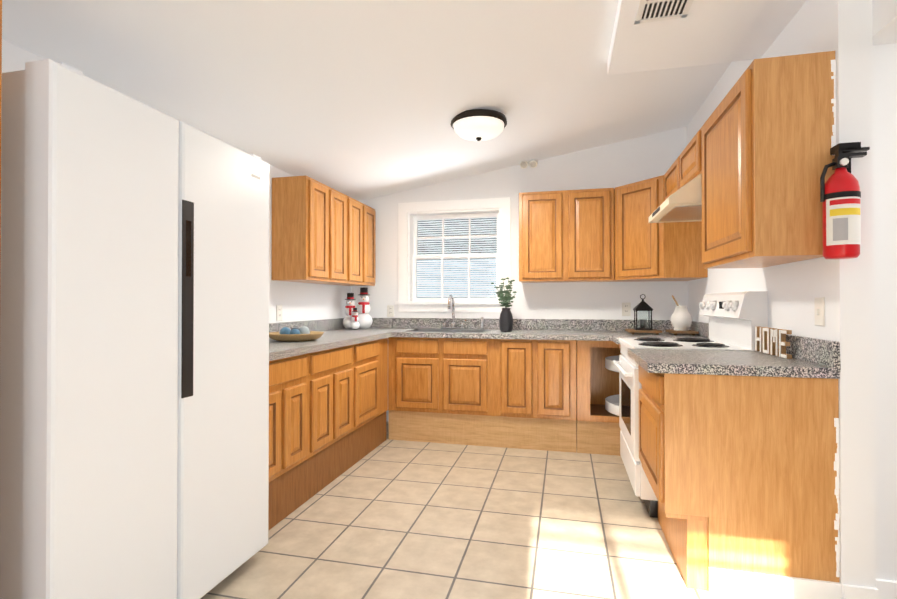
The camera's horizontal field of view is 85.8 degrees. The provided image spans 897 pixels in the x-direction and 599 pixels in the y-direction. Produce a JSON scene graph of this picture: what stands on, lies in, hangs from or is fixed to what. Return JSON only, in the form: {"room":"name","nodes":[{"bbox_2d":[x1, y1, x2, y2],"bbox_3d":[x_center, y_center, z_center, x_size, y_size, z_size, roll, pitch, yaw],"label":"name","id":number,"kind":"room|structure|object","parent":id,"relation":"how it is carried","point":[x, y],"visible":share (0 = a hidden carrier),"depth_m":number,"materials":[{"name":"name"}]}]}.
{"room":"kitchen","nodes":[
{"label":"kitchen","id":0,"kind":"room"},
{"bbox_2d":[2,39,350,322],"bbox_3d":[-1.789,-0.483,1.629,0.120,3.300,6.790,0,0,14],"label":"wall","id":1,"kind":"structure","parent":0,"point":[299,301],"depth_m":3.73,"materials":[{"name":"white paint"}]},
{"bbox_2d":[276,305,281,320],"bbox_3d":[-1.252,0.100,3.578,0.008,0.115,0.072,0,0,14],"label":"electrical outlet plate","id":2,"kind":"object","parent":1,"relation":"attached to","point":[278,307],"depth_m":3.57,"materials":[{"name":"white plastic"}]},
{"bbox_2d":[272,176,375,285],"bbox_3d":[-0.984,-0.506,4.074,0.297,0.740,1.280,0,0,14],"label":"upper cabinet","id":3,"kind":"object","parent":1,"relation":"attached to","point":[322,233],"visible":1,"depth_m":3.58,"materials":[{"name":"brown wood"}]},
{"bbox_2d":[2,0,730,200],"bbox_3d":[1.070,-1.531,0.970,5.990,1.126,6.830,0,0,14],"label":"ceiling","id":4,"kind":"structure","parent":0,"point":[359,100],"depth_m":2.50,"materials":[{"name":"white paint"}]},
{"bbox_2d":[450,109,506,140],"bbox_3d":[0.203,-1.148,3.248,0.380,0.160,0.380,0,0,14],"label":"lamp fixture","id":5,"kind":"object","parent":4,"relation":"attached to","point":[479,124],"visible":0.96,"depth_m":3.13,"materials":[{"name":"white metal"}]},
{"bbox_2d":[608,0,806,74],"bbox_3d":[0.750,-1.411,0.218,0.880,0.238,4.980,0,0,14],"label":"ceiling soffit","id":6,"kind":"object","parent":4,"relation":"attached to","point":[704,32],"visible":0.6,"depth_m":2.33,"materials":[{"name":"white paint"}]},
{"bbox_2d":[634,0,693,23],"bbox_3d":[0.929,-1.276,2.051,0.220,0.008,0.310,0,0,14],"label":"grille","id":7,"kind":"object","parent":6,"relation":"attached to","point":[653,10],"visible":1,"depth_m":2.12,"materials":[{"name":"white metal"}]},
{"bbox_2d":[200,422,742,598],"bbox_3d":[-0.252,1.190,1.248,3.440,0.050,6.950,0,0,14],"label":"floor","id":8,"kind":"structure","parent":0,"point":[394,519],"depth_m":2.40,"materials":[{"name":"beige tile"}]},
{"bbox_2d":[0,0,1,254],"bbox_3d":[-1.522,0.098,0.974,0.697,2.130,0.650,0,0,14],"label":"pantry cabinet","id":9,"kind":"object","parent":8,"relation":"on","point":[0,105],"visible":1,"depth_m":1.22,"materials":[{"name":"brown wood"}]},
{"bbox_2d":[0,59,268,598],"bbox_3d":[-1.282,0.263,1.821,0.733,1.812,0.970,0,0,14],"label":"fridge","id":10,"kind":"object","parent":8,"relation":"on","point":[134,359],"visible":1,"depth_m":1.48,"materials":[{"name":"white painted metal"},{"name":"black plastic"}]},
{"bbox_2d":[268,338,387,530],"bbox_3d":[-1.014,0.744,3.236,0.629,0.868,1.855,0,0,14],"label":"base cabinet","id":11,"kind":"object","parent":8,"relation":"on","point":[328,408],"visible":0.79,"depth_m":2.93,"materials":[{"name":"brown wood"}]},
{"bbox_2d":[269,318,392,360],"bbox_3d":[-1.012,0.238,3.201,0.651,0.140,1.800,0,0,14],"label":"countertop","id":12,"kind":"structure","parent":11,"relation":"on","point":[335,335],"depth_m":3.55,"materials":[{"name":"grey stone"}]},
{"bbox_2d":[269,326,323,341],"bbox_3d":[-0.999,0.221,3.157,0.360,0.092,0.357,0,0,14],"label":"tray","id":13,"kind":"object","parent":12,"relation":"on","point":[295,334],"visible":1,"depth_m":3.06,"materials":[{"name":"brown wood"}]},
{"bbox_2d":[343,287,372,329],"bbox_3d":[-0.847,0.082,4.494,0.252,0.388,0.250,0,0,14],"label":"figurines","id":14,"kind":"object","parent":12,"relation":"on","point":[353,319],"visible":1,"depth_m":4.46,"materials":[{"name":"white ceramic"}]},
{"bbox_2d":[393,318,696,340],"bbox_3d":[0.450,0.315,4.114,3.068,0.280,0.659,0,0,14],"label":"countertop","id":15,"kind":"structure","parent":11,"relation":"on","point":[530,329],"depth_m":4.25,"materials":[{"name":"grey stone"}]},
{"bbox_2d":[437,294,483,328],"bbox_3d":[0.101,0.113,4.369,0.424,0.317,0.210,0,0,14],"label":"chrome faucet","id":16,"kind":"object","parent":15,"relation":"on","point":[453,325],"visible":1,"depth_m":4.44,"materials":[{"name":"silver metal"}]},
{"bbox_2d":[491,278,516,331],"bbox_3d":[0.467,0.044,4.080,0.225,0.458,0.138,0,0,14],"label":"potted plant","id":17,"kind":"object","parent":15,"relation":"on","point":[506,321],"visible":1,"depth_m":4.04,"materials":[{"name":"black"}]},
{"bbox_2d":[625,329,661,334],"bbox_3d":[1.559,0.257,3.869,0.240,0.030,0.280,0,0,14],"label":"serving board","id":18,"kind":"object","parent":15,"relation":"on","point":[656,331],"depth_m":3.75,"materials":[{"name":"brown wood"}]},
{"bbox_2d":[633,294,652,329],"bbox_3d":[1.558,0.099,3.870,0.138,0.283,0.138,0,0,14],"label":"lantern","id":19,"kind":"object","parent":18,"relation":"on","point":[642,309],"visible":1,"depth_m":3.82,"materials":[{"name":"black metal"}]},
{"bbox_2d":[666,330,698,334],"bbox_3d":[1.809,0.256,3.747,0.185,0.030,0.240,0,0,14],"label":"serving board","id":20,"kind":"object","parent":15,"relation":"on","point":[674,332],"depth_m":3.64,"materials":[{"name":"brown wood"}]},
{"bbox_2d":[670,295,691,330],"bbox_3d":[1.807,0.103,3.749,0.157,0.273,0.154,0,0,14],"label":"ceramic jar","id":21,"kind":"object","parent":20,"relation":"on","point":[681,319],"visible":1,"depth_m":3.70,"materials":[{"name":"white ceramic"}]},
{"bbox_2d":[388,337,575,452],"bbox_3d":[0.304,0.751,4.172,1.541,0.868,0.609,0,0,14],"label":"base cabinet","id":22,"kind":"object","parent":8,"relation":"on","point":[513,393],"visible":0.96,"depth_m":3.88,"materials":[{"name":"brown wood"}]},
{"bbox_2d":[576,340,621,455],"bbox_3d":[1.465,0.747,3.739,0.919,0.870,0.906,0,0,14],"label":"base cabinet","id":23,"kind":"object","parent":8,"relation":"on","point":[598,429],"visible":0.17,"depth_m":3.71,"materials":[{"name":"brown wood"}]},
{"bbox_2d":[613,322,708,343],"bbox_3d":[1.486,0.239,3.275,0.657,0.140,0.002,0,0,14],"label":"countertop","id":24,"kind":"structure","parent":23,"relation":"on","point":[618,327],"depth_m":4.10,"materials":[{"name":"grey stone"}]},
{"bbox_2d":[613,291,767,517],"bbox_3d":[1.381,0.569,2.903,0.687,1.215,0.758,0,0,14],"label":"range","id":25,"kind":"object","parent":8,"relation":"on","point":[736,319],"visible":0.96,"depth_m":2.68,"materials":[{"name":"white metal"}]},
{"bbox_2d":[639,366,840,598],"bbox_3d":[1.245,0.737,2.203,0.628,0.869,0.653,0,0,14],"label":"base cabinet","id":26,"kind":"object","parent":8,"relation":"on","point":[742,473],"visible":0.96,"depth_m":1.90,"materials":[{"name":"brown wood"}]},
{"bbox_2d":[625,326,840,378],"bbox_3d":[1.221,0.232,2.213,0.679,0.140,0.653,0,0,14],"label":"countertop","id":27,"kind":"structure","parent":26,"relation":"on","point":[815,358],"depth_m":1.99,"materials":[{"name":"grey stone"}]},
{"bbox_2d":[755,326,791,358],"bbox_3d":[1.530,0.198,2.283,0.022,0.125,0.354,0,0,14],"label":"home sign","id":28,"kind":"object","parent":27,"relation":"on","point":[771,341],"visible":0.96,"depth_m":2.26,"materials":[{"name":"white wood"}]},
{"bbox_2d":[351,126,687,421],"bbox_3d":[1.849,-0.465,4.205,5.750,3.300,0.160,0,0,14],"label":"wall","id":29,"kind":"structure","parent":0,"point":[622,163],"depth_m":4.34,"materials":[{"name":"white paint"}]},
{"bbox_2d":[387,305,393,316],"bbox_3d":[-0.563,0.114,4.692,0.072,0.115,0.009,0,0,14],"label":"electrical outlet plate","id":30,"kind":"object","parent":29,"relation":"attached to","point":[390,308],"depth_m":4.69,"materials":[{"name":"white plastic"}]},
{"bbox_2d":[395,197,512,311],"bbox_3d":[0.059,-0.407,4.612,1.120,1.050,0.208,0,0,14],"label":"window unit","id":31,"kind":"structure","parent":29,"relation":"in","point":[460,251],"depth_m":4.64,"materials":[{"name":"white"}]},
{"bbox_2d":[520,159,537,168],"bbox_3d":[0.724,-1.243,4.344,0.152,0.132,0.102,0,0,14],"label":"smoke detector","id":32,"kind":"object","parent":29,"relation":"attached to","point":[532,163],"visible":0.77,"depth_m":4.31,"materials":[{"name":"white plastic"}]},
{"bbox_2d":[519,188,613,282],"bbox_3d":[1.010,-0.535,4.169,0.775,0.760,0.297,0,0,14],"label":"upper cabinet","id":33,"kind":"object","parent":29,"relation":"attached to","point":[566,235],"visible":1,"depth_m":4.04,"materials":[{"name":"brown wood"}]},
{"bbox_2d":[622,303,630,315],"bbox_3d":[1.542,0.084,4.187,0.072,0.115,0.009,0,0,14],"label":"electrical outlet plate","id":34,"kind":"object","parent":29,"relation":"attached to","point":[626,309],"depth_m":4.18,"materials":[{"name":"white plastic"}]},
{"bbox_2d":[612,175,707,281],"bbox_3d":[1.651,-0.537,3.858,0.607,0.760,0.602,0,0,14],"label":"upper cabinet","id":35,"kind":"object","parent":29,"relation":"attached to","point":[645,249],"visible":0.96,"depth_m":3.65,"materials":[{"name":"brown wood"}]},
{"bbox_2d":[687,0,875,598],"bbox_3d":[1.802,-0.474,2.941,0.110,3.300,2.320,0,0,14],"label":"wall","id":36,"kind":"structure","parent":0,"point":[843,29],"depth_m":1.82,"materials":[{"name":"white paint"}]},
{"bbox_2d":[664,126,702,199],"bbox_3d":[1.616,-0.813,3.053,0.297,0.260,0.975,0,0,14],"label":"upper cabinet","id":37,"kind":"object","parent":36,"relation":"attached to","point":[685,168],"visible":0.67,"depth_m":2.92,"materials":[{"name":"brown wood"}]},
{"bbox_2d":[649,173,701,222],"bbox_3d":[1.504,-0.602,2.921,0.453,0.162,0.660,0,0,14],"label":"range hood","id":38,"kind":"object","parent":37,"relation":"attached to","point":[683,203],"visible":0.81,"depth_m":2.74,"materials":[{"name":"beige metal"}]},
{"bbox_2d":[701,51,835,268],"bbox_3d":[1.418,-0.559,2.223,0.298,0.780,0.717,0,0,14],"label":"upper cabinet","id":39,"kind":"object","parent":36,"relation":"attached to","point":[768,135],"visible":0.96,"depth_m":1.90,"materials":[{"name":"brown wood"}]},
{"bbox_2d":[814,297,824,325],"bbox_3d":[1.502,0.050,1.961,0.014,0.115,0.072,0,0,14],"label":"switch plate","id":40,"kind":"object","parent":36,"relation":"attached to","point":[819,311],"visible":1,"depth_m":1.95,"materials":[{"name":"white plastic"}]},
{"bbox_2d":[820,142,869,258],"bbox_3d":[1.452,-0.362,1.772,0.150,0.420,0.114,0,0,14],"label":"fire extinguisher","id":41,"kind":"object","parent":36,"relation":"attached to","point":[840,195],"visible":1,"depth_m":1.74,"materials":[{"name":"red painted metal"},{"name":"black plastic"},{"name":"paper label"}]},
{"bbox_2d":[872,0,896,580],"bbox_3d":[1.192,-0.494,-0.090,0.120,3.300,4.600,0,0,14],"label":"wall","id":42,"kind":"structure","parent":0,"point":[884,16],"depth_m":1.85,"materials":[{"name":"white paint"}]},
{"bbox_2d":[875,579,896,598],"bbox_3d":[1.758,1.115,1.966,0.015,0.110,0.315,0,0,14],"label":"baseboard","id":43,"kind":"structure","parent":42,"relation":"attached to","point":[885,589],"depth_m":1.83,"materials":[{"name":"white"}]}
]}

